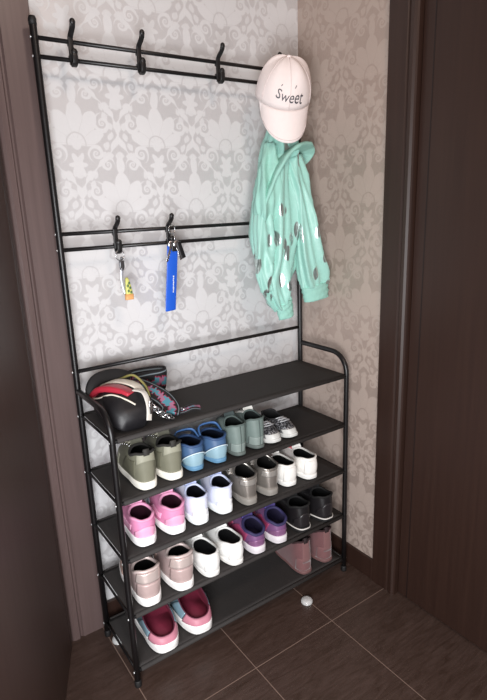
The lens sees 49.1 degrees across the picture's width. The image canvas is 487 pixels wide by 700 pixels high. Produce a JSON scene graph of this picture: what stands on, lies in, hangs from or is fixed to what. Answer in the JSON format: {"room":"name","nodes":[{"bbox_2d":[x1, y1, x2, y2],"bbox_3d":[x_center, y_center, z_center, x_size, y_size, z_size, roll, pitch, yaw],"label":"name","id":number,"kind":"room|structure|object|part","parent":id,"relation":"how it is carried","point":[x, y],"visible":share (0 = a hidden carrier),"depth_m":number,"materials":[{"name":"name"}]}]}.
{"room":"entryway","nodes":[
{"label":"entryway","id":0,"kind":"room"},
{"bbox_2d":[134,525,154,538],"bbox_3d":[-0.263,0.486,1.437,0.060,0.034,0.028,-11,17,-29],"label":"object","id":1,"kind":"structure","parent":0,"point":[146,532],"depth_m":1.42,"materials":[{"name":"pink leather"}]},
{"bbox_2d":[28,0,297,599],"bbox_3d":[-1.038,-0.274,1.085,3.170,2.600,0.110,-12,18,-33],"label":"wall","id":2,"kind":"structure","parent":0,"point":[142,150],"depth_m":1.55,"materials":[{"name":"paper"}]},
{"bbox_2d":[0,145,71,699],"bbox_3d":[-0.493,0.024,0.988,0.155,2.024,0.820,-5,15,-12],"label":"door","id":3,"kind":"structure","parent":2,"relation":"in","point":[36,637],"depth_m":1.20,"materials":[{"name":"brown dark veneer"}]},
{"bbox_2d":[0,0,103,640],"bbox_3d":[-0.886,-0.081,1.229,0.908,2.140,0.129,-12,18,-33],"label":"trim","id":4,"kind":"structure","parent":2,"relation":"attached to","point":[21,136],"depth_m":1.40,"materials":[{"name":"brown wood"}]},
{"bbox_2d":[107,597,126,617],"bbox_3d":[-0.108,0.770,1.931,0.831,0.078,0.012,-12,18,-33],"label":"baseboard","id":5,"kind":"structure","parent":2,"relation":"attached to","point":[114,608],"depth_m":1.72,"materials":[{"name":"brown wood"}]},
{"bbox_2d":[165,514,184,526],"bbox_3d":[-0.189,0.470,1.484,0.060,0.034,0.028,-9,17,-25],"label":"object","id":6,"kind":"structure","parent":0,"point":[177,520],"depth_m":1.47,"materials":[{"name":"pink leather"}]},
{"bbox_2d":[182,453,203,466],"bbox_3d":[-0.136,0.301,1.496,0.064,0.040,0.047,-10,17,-28],"label":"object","id":7,"kind":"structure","parent":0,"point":[195,460],"depth_m":1.48,"materials":[{"name":"blue rubber"}]},
{"bbox_2d":[192,508,207,517],"bbox_3d":[-0.121,0.464,1.524,0.051,0.030,0.022,-10,17,-27],"label":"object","id":8,"kind":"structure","parent":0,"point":[201,513],"depth_m":1.52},
{"bbox_2d":[205,445,226,458],"bbox_3d":[-0.075,0.288,1.536,0.064,0.040,0.047,-10,17,-28],"label":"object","id":9,"kind":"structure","parent":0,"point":[219,452],"depth_m":1.52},
{"bbox_2d":[216,498,231,507],"bbox_3d":[-0.054,0.448,1.573,0.051,0.030,0.022,-9,17,-24],"label":"heels","id":10,"kind":"structure","parent":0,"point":[226,502],"depth_m":1.56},
{"bbox_2d":[239,475,256,486],"bbox_3d":[0.019,0.395,1.607,0.062,0.021,0.025,-10,17,-28],"label":"heels","id":11,"kind":"structure","parent":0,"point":[252,482],"depth_m":1.60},
{"bbox_2d":[247,537,264,546],"bbox_3d":[0.045,0.595,1.667,0.061,0.023,0.033,-10,17,-27],"label":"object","id":12,"kind":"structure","parent":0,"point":[260,542],"depth_m":1.65,"materials":[{"name":"purple fabric"}]},
{"bbox_2d":[260,468,277,477],"bbox_3d":[0.085,0.380,1.655,0.062,0.021,0.025,-9,17,-24],"label":"heels","id":13,"kind":"structure","parent":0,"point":[263,473],"depth_m":1.64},
{"bbox_2d":[66,562,486,699],"bbox_3d":[-0.468,1.185,0.705,3.170,0.060,4.800,-12,18,-33],"label":"floor","id":14,"kind":"structure","parent":0,"point":[357,639],"depth_m":1.56,"materials":[{"name":"tile"}]},
{"bbox_2d":[112,635,121,644],"bbox_3d":[-0.386,0.890,1.645,0.039,0.016,0.039,-12,18,-33],"label":"door stop","id":15,"kind":"object","parent":14,"relation":"on","point":[114,640],"visible":0.32,"depth_m":1.63,"materials":[{"name":"white plastic"}]},
{"bbox_2d":[28,15,348,687],"bbox_3d":[-0.062,0.013,1.574,0.822,1.721,0.248,-12,18,-33],"label":"coat rack","id":16,"kind":"object","parent":14,"relation":"on","point":[236,591],"depth_m":1.53,"materials":[{"name":"black metal"}]},
{"bbox_3d":[-0.455,0.062,1.447,0.017,1.712,0.017,-12,18,-33],"label":"post","id":17,"kind":"part","parent":16,"relation":"part of","materials":[{"name":"black metal"}]},
{"bbox_3d":[-0.369,0.520,1.466,0.016,0.812,0.228,-12,18,-33],"label":"post","id":18,"kind":"part","parent":16,"relation":"part of","materials":[{"name":"black metal"}]},
{"bbox_2d":[115,250,133,299],"bbox_3d":[-0.319,-0.202,1.436,0.022,0.135,0.036,9,19,37],"label":"keychain","id":19,"kind":"object","parent":16,"relation":"hanging from","point":[127,289],"visible":1,"depth_m":1.44},
{"bbox_2d":[116,500,156,546],"bbox_3d":[-0.307,0.451,1.512,0.085,0.120,0.223,-11,17,-29],"label":"sneaker","id":20,"kind":"object","parent":16,"relation":"on","point":[139,517],"visible":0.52,"depth_m":1.44,"materials":[{"name":"pink leather"}]},
{"bbox_2d":[117,437,156,489],"bbox_3d":[-0.297,0.281,1.462,0.078,0.133,0.213,-11,18,-31],"label":"sneaker","id":21,"kind":"object","parent":16,"relation":"on","point":[136,460],"visible":0.79,"depth_m":1.39,"materials":[{"name":"green fabric"}]},
{"bbox_3d":[-0.307,0.305,1.419,0.006,0.053,0.091,-12,18,-33],"label":"panel","id":22,"kind":"part","parent":21,"relation":"part of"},
{"bbox_2d":[119,555,160,606],"bbox_3d":[-0.300,0.614,1.534,0.089,0.138,0.224,-11,17,-30],"label":"sneaker","id":23,"kind":"object","parent":16,"relation":"on","point":[145,573],"visible":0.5,"depth_m":1.45,"materials":[{"name":"pink leather"}]},
{"bbox_2d":[85,366,200,430],"bbox_3d":[-0.275,0.116,1.446,0.269,0.119,0.206,-12,18,-33],"label":"handbag","id":24,"kind":"object","parent":16,"relation":"on","point":[128,397],"visible":0.98,"depth_m":1.41,"materials":[{"name":"black leather"}]},
{"bbox_3d":[-0.368,0.091,1.457,0.138,0.071,0.045,-12,18,-33],"label":"carry handle","id":25,"kind":"part","parent":24,"relation":"part of","materials":[{"name":"red leather"}]},
{"bbox_3d":[-0.353,0.115,1.404,0.141,0.053,0.043,4,16,22],"label":"red panel","id":26,"kind":"part","parent":24,"relation":"part of","materials":[{"name":"red leather"}]},
{"bbox_3d":[-0.309,0.093,1.446,0.138,0.058,0.017,5,17,24],"label":"trim cord","id":27,"kind":"part","parent":24,"relation":"part of","materials":[{"name":"beige leather"}]},
{"bbox_3d":[-0.237,0.146,1.363,0.010,0.037,0.005,-12,18,-33],"label":"zip pull","id":28,"kind":"part","parent":24,"relation":"part of","materials":[{"name":"silver metal"}]},
{"bbox_2d":[134,604,178,653],"bbox_3d":[-0.266,0.796,1.606,0.107,0.096,0.230,-11,17,-30],"label":"clog","id":29,"kind":"object","parent":16,"relation":"on","point":[159,627],"visible":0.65,"depth_m":1.55,"materials":[{"name":"pink rubber"}]},
{"bbox_2d":[144,429,182,479],"bbox_3d":[-0.237,0.268,1.505,0.078,0.133,0.213,-11,17,-29],"label":"sneaker","id":30,"kind":"object","parent":16,"relation":"on","point":[168,451],"visible":0.73,"depth_m":1.43,"materials":[{"name":"fabric"}]},
{"bbox_3d":[-0.247,0.290,1.463,0.006,0.053,0.092,-14,19,-36],"label":"panel","id":31,"kind":"part","parent":30,"relation":"part of","materials":[{"name":"fabric"}]},
{"bbox_2d":[146,489,185,534],"bbox_3d":[-0.235,0.435,1.558,0.085,0.120,0.223,-9,17,-25],"label":"sneaker","id":32,"kind":"object","parent":16,"relation":"on","point":[168,506],"visible":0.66,"depth_m":1.49,"materials":[{"name":"pink leather"}]},
{"bbox_2d":[153,542,193,590],"bbox_3d":[-0.218,0.597,1.587,0.089,0.138,0.224,-10,17,-26],"label":"sneaker","id":33,"kind":"object","parent":16,"relation":"on","point":[176,561],"visible":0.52,"depth_m":1.51,"materials":[{"name":"pink leather"}]},
{"bbox_2d":[166,224,185,311],"bbox_3d":[-0.196,-0.232,1.516,0.068,0.244,0.026,-12,18,-33],"label":"lanyard","id":34,"kind":"object","parent":16,"relation":"hanging from","point":[175,248],"visible":1,"depth_m":1.51,"materials":[{"name":"blue fabric"}]},
{"bbox_2d":[174,428,204,470],"bbox_3d":[-0.174,0.271,1.554,0.078,0.097,0.197,-10,17,-28],"label":"shoe","id":35,"kind":"object","parent":16,"relation":"on","point":[192,458],"visible":0.77,"depth_m":1.48,"materials":[{"name":"blue fabric"}]},
{"bbox_2d":[168,587,211,634],"bbox_3d":[-0.176,0.776,1.666,0.107,0.096,0.230,-10,17,-27],"label":"clog","id":36,"kind":"object","parent":16,"relation":"on","point":[192,611],"visible":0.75,"depth_m":1.61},
{"bbox_2d":[173,481,208,524],"bbox_3d":[-0.163,0.419,1.599,0.078,0.125,0.212,-10,17,-27],"label":"sneaker","id":37,"kind":"object","parent":16,"relation":"on","point":[196,512],"visible":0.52,"depth_m":1.52,"materials":[{"name":"white leather"}]},
{"bbox_2d":[183,534,219,576],"bbox_3d":[-0.137,0.595,1.641,0.080,0.107,0.211,-11,17,-30],"label":"trainer","id":38,"kind":"object","parent":16,"relation":"on","point":[206,559],"visible":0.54,"depth_m":1.58,"materials":[{"name":"white leather"}]},
{"bbox_2d":[190,421,227,462],"bbox_3d":[-0.111,0.258,1.594,0.078,0.097,0.197,-10,17,-28],"label":"shoe","id":39,"kind":"object","parent":16,"relation":"on","point":[214,439],"visible":0.91,"depth_m":1.53,"materials":[{"name":"blue fabric"}]},
{"bbox_3d":[-0.058,0.133,1.606,0.807,0.010,0.239,-12,18,-33],"label":"shelf rail","id":40,"kind":"part","parent":16,"relation":"part of","materials":[{"name":"black metal"}]},
{"bbox_2d":[83,360,344,443],"bbox_3d":[-0.058,0.133,1.606,0.790,0.014,0.242,-12,18,-33],"label":"shelf","id":41,"kind":"object","parent":16,"relation":"attached to","point":[227,394],"depth_m":1.61,"materials":[{"name":"black metal"}]},
{"bbox_2d":[196,472,232,513],"bbox_3d":[-0.099,0.404,1.646,0.078,0.125,0.212,-9,17,-24],"label":"sneaker","id":42,"kind":"object","parent":16,"relation":"on","point":[218,486],"visible":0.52,"depth_m":1.57,"materials":[{"name":"white leather"}]},
{"bbox_3d":[-0.052,0.298,1.651,0.807,0.010,0.239,-12,18,-33],"label":"shelf rail","id":43,"kind":"part","parent":16,"relation":"part of","materials":[{"name":"black metal"}]},
{"bbox_2d":[90,405,343,505],"bbox_3d":[-0.052,0.298,1.651,0.790,0.014,0.242,-12,18,-33],"label":"shelf","id":44,"kind":"object","parent":16,"relation":"attached to","point":[309,423],"depth_m":1.54,"materials":[{"name":"black metal"}]},
{"bbox_3d":[-0.046,0.461,1.695,0.807,0.010,0.239,-12,18,-33],"label":"shelf rail","id":45,"kind":"part","parent":16,"relation":"part of","materials":[{"name":"black metal"}]},
{"bbox_2d":[97,456,343,563],"bbox_3d":[-0.046,0.461,1.695,0.790,0.014,0.242,-12,18,-33],"label":"shelf","id":46,"kind":"object","parent":16,"relation":"attached to","point":[326,470],"depth_m":1.56,"materials":[{"name":"black metal"}]},
{"bbox_3d":[-0.039,0.628,1.740,0.807,0.010,0.239,-12,18,-33],"label":"shelf rail","id":47,"kind":"part","parent":16,"relation":"part of","materials":[{"name":"black metal"}]},
{"bbox_2d":[103,508,342,618],"bbox_3d":[-0.039,0.628,1.740,0.790,0.014,0.242,-12,18,-33],"label":"shelf","id":48,"kind":"object","parent":16,"relation":"attached to","point":[168,594],"depth_m":1.59,"materials":[{"name":"black metal"}]},
{"bbox_2d":[203,524,243,565],"bbox_3d":[-0.070,0.581,1.685,0.080,0.107,0.211,-10,17,-28],"label":"trainer","id":49,"kind":"object","parent":16,"relation":"on","point":[229,543],"visible":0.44,"depth_m":1.63,"materials":[{"name":"white leather"}]},
{"bbox_3d":[-0.033,0.796,1.785,0.807,0.010,0.239,-12,18,-33],"label":"shelf rail","id":50,"kind":"part","parent":16,"relation":"part of","materials":[{"name":"black metal"}]},
{"bbox_2d":[109,550,342,670],"bbox_3d":[-0.033,0.796,1.785,0.790,0.014,0.242,-12,18,-33],"label":"shelf","id":51,"kind":"object","parent":16,"relation":"attached to","point":[240,592],"depth_m":1.74,"materials":[{"name":"black metal"}]},
{"bbox_2d":[211,411,245,455],"bbox_3d":[-0.054,0.227,1.627,0.070,0.136,0.197,-11,17,-29],"label":"shoe","id":52,"kind":"object","parent":16,"relation":"on","point":[234,427],"visible":0.82,"depth_m":1.56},
{"bbox_2d":[221,462,256,504],"bbox_3d":[-0.023,0.393,1.686,0.085,0.121,0.209,-10,17,-28],"label":"shoe","id":53,"kind":"object","parent":16,"relation":"on","point":[243,477],"visible":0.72,"depth_m":1.62,"materials":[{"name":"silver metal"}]},
{"bbox_2d":[226,513,265,553],"bbox_3d":[0.005,0.556,1.738,0.081,0.123,0.219,-10,17,-27],"label":"sneaker","id":54,"kind":"object","parent":16,"relation":"on","point":[251,528],"visible":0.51,"depth_m":1.68,"materials":[{"name":"purple fabric"}]},
{"bbox_3d":[-0.017,0.576,1.706,0.006,0.049,0.115,-10,17,-28],"label":"panel","id":55,"kind":"part","parent":54,"relation":"part of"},
{"bbox_2d":[234,405,263,448],"bbox_3d":[-0.002,0.214,1.667,0.070,0.136,0.197,-11,17,-29],"label":"shoe","id":56,"kind":"object","parent":16,"relation":"on","point":[254,426],"visible":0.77,"depth_m":1.60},
{"bbox_2d":[249,454,277,495],"bbox_3d":[0.047,0.377,1.735,0.085,0.121,0.209,-9,17,-24],"label":"shoe","id":57,"kind":"object","parent":16,"relation":"on","point":[266,467],"visible":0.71,"depth_m":1.66,"materials":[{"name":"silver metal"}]},
{"bbox_2d":[252,503,286,543],"bbox_3d":[0.073,0.541,1.784,0.081,0.123,0.219,-9,16,-23],"label":"sneaker","id":58,"kind":"object","parent":16,"relation":"on","point":[274,519],"visible":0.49,"depth_m":1.72,"materials":[{"name":"purple fabric"}]},
{"bbox_3d":[0.053,0.560,1.755,0.009,0.049,0.116,-10,17,-28],"label":"panel","id":59,"kind":"part","parent":58,"relation":"part of","materials":[{"name":"purple fabric"}]},
{"bbox_2d":[263,418,280,442],"bbox_3d":[0.058,0.247,1.689,0.065,0.056,0.164,-13,18,-34],"label":"shoe","id":60,"kind":"object","parent":16,"relation":"on","point":[271,434],"visible":0.46,"depth_m":1.64,"materials":[{"name":"white fabric"}]},
{"bbox_2d":[261,408,297,437],"bbox_3d":[0.114,0.236,1.724,0.065,0.056,0.164,-12,18,-33],"label":"shoe","id":61,"kind":"object","parent":16,"relation":"on","point":[286,429],"visible":0.88,"depth_m":1.69,"materials":[{"name":"white fabric"}]},
{"bbox_3d":[0.117,-0.715,1.531,0.162,0.236,0.134,-3,15,-3],"label":"baseball cap","id":62,"kind":"part","parent":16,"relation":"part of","materials":[{"name":"white fabric"}]},
{"bbox_3d":[0.114,-0.756,1.523,0.162,0.148,0.132,-2,15,1],"label":"crown","id":63,"kind":"part","parent":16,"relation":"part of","materials":[{"name":"white fabric"}]},
{"bbox_2d":[271,451,296,486],"bbox_3d":[0.110,0.366,1.792,0.080,0.108,0.211,-10,17,-27],"label":"trainer","id":64,"kind":"object","parent":16,"relation":"on","point":[287,471],"visible":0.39,"depth_m":1.71,"materials":[{"name":"white leather"}]},
{"bbox_2d":[248,130,329,319],"bbox_3d":[0.154,-0.394,1.666,0.291,0.604,0.137,-12,18,-33],"label":"jacket","id":65,"kind":"object","parent":16,"relation":"hanging from","point":[284,232],"visible":0.99,"depth_m":1.63,"materials":[{"name":"green fabric"}]},
{"bbox_2d":[253,142,282,221],"bbox_3d":[0.073,-0.498,1.585,0.101,0.230,0.074,-12,18,-33],"label":"hood","id":66,"kind":"object","parent":65,"relation":"attached to","point":[267,191],"depth_m":1.57,"materials":[{"name":"teal fabric"}]},
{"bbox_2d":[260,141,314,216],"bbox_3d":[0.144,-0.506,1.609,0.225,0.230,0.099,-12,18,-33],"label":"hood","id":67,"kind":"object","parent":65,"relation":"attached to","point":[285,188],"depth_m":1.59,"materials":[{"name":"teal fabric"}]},
{"bbox_2d":[275,493,310,531],"bbox_3d":[0.158,0.522,1.845,0.085,0.121,0.226,-10,17,-27],"label":"sneaker","id":68,"kind":"object","parent":16,"relation":"on","point":[296,508],"visible":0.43,"depth_m":1.77,"materials":[{"name":"black leather"}]},
{"bbox_2d":[275,536,311,574],"bbox_3d":[0.171,0.674,1.897,0.080,0.149,0.212,-10,17,-28],"label":"boot","id":69,"kind":"object","parent":16,"relation":"on","point":[297,554],"visible":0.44,"depth_m":1.82,"materials":[{"name":"pink leather"}]},
{"bbox_2d":[279,443,316,478],"bbox_3d":[0.179,0.353,1.831,0.080,0.108,0.211,-9,16,-23],"label":"trainer","id":70,"kind":"object","parent":16,"relation":"on","point":[306,461],"visible":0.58,"depth_m":1.76,"materials":[{"name":"white leather"}]},
{"bbox_3d":[0.200,-0.080,1.884,0.017,1.712,0.017,-12,18,-33],"label":"post","id":71,"kind":"part","parent":16,"relation":"part of","materials":[{"name":"black metal"}]},
{"bbox_2d":[297,484,332,521],"bbox_3d":[0.232,0.506,1.894,0.085,0.121,0.226,-10,17,-28],"label":"sneaker","id":72,"kind":"object","parent":16,"relation":"on","point":[320,498],"visible":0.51,"depth_m":1.82,"materials":[{"name":"black leather"}]},
{"bbox_2d":[307,525,331,561],"bbox_3d":[0.243,0.657,1.950,0.080,0.149,0.212,-10,17,-27],"label":"boot","id":73,"kind":"object","parent":16,"relation":"on","point":[320,540],"visible":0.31,"depth_m":1.87,"materials":[{"name":"pink leather"}]},
{"bbox_3d":[0.286,0.378,1.903,0.016,0.812,0.228,-12,18,-33],"label":"post","id":74,"kind":"part","parent":16,"relation":"part of","materials":[{"name":"black metal"}]},
{"bbox_2d":[301,595,312,605],"bbox_3d":[0.211,0.833,1.774,0.039,0.016,0.039,-12,18,-33],"label":"door stop","id":75,"kind":"object","parent":14,"relation":"on","point":[306,600],"visible":1,"depth_m":1.76,"materials":[{"name":"white plastic"}]},
{"bbox_2d":[269,527,286,536],"bbox_3d":[0.115,0.580,1.713,0.061,0.023,0.033,-9,16,-23],"label":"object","id":76,"kind":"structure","parent":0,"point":[278,533],"depth_m":1.70,"materials":[{"name":"purple fabric"}]},
{"bbox_2d":[283,465,296,481],"bbox_3d":[0.151,0.397,1.712,0.051,0.049,0.019,-10,17,-27],"label":"heels","id":77,"kind":"structure","parent":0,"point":[289,473],"depth_m":1.70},
{"bbox_2d":[293,513,309,527],"bbox_3d":[0.198,0.558,1.770,0.065,0.051,0.035,-10,17,-27],"label":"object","id":78,"kind":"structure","parent":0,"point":[303,521],"depth_m":1.76,"materials":[{"name":"black leather"}]},
{"bbox_2d":[304,459,316,474],"bbox_3d":[0.223,0.384,1.751,0.051,0.049,0.019,-9,16,-23],"label":"heels","id":79,"kind":"structure","parent":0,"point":[310,467],"depth_m":1.74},
{"bbox_2d":[316,543,331,558],"bbox_3d":[0.289,0.710,1.889,0.062,0.048,0.031,-10,17,-27],"label":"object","id":80,"kind":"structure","parent":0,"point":[320,553],"depth_m":1.88,"materials":[{"name":"pink leather"}]},
{"bbox_2d":[298,0,389,558],"bbox_3d":[1.171,-0.220,0.575,0.110,2.600,3.256,-12,18,-33],"label":"wall","id":81,"kind":"structure","parent":0,"point":[343,44],"depth_m":1.69,"materials":[{"name":"paper"}]},
{"bbox_2d":[331,532,371,578],"bbox_3d":[0.343,0.731,2.014,0.011,0.078,0.382,-12,18,-33],"label":"baseboard","id":82,"kind":"structure","parent":81,"relation":"attached to","point":[356,558],"depth_m":1.92,"materials":[{"name":"brown wood"}]},
{"bbox_2d":[372,0,424,594],"bbox_3d":[0.706,-0.153,1.279,0.125,2.140,0.864,-12,18,-33],"label":"trim","id":83,"kind":"structure","parent":81,"relation":"attached to","point":[406,17],"depth_m":1.54,"materials":[{"name":"brown wood"}]},
{"bbox_2d":[398,0,486,652],"bbox_3d":[0.709,-0.094,1.258,0.155,2.024,0.728,-12,18,-33],"label":"door","id":84,"kind":"structure","parent":81,"relation":"in","point":[443,558],"depth_m":1.46,"materials":[{"name":"brown wood"}]},
{"bbox_3d":[0.520,-0.157,1.519,0.039,2.024,0.003,-12,18,-33],"label":"panel moulding","id":85,"kind":"part","parent":84,"relation":"part of","materials":[{"name":"brown wood"}]}
]}

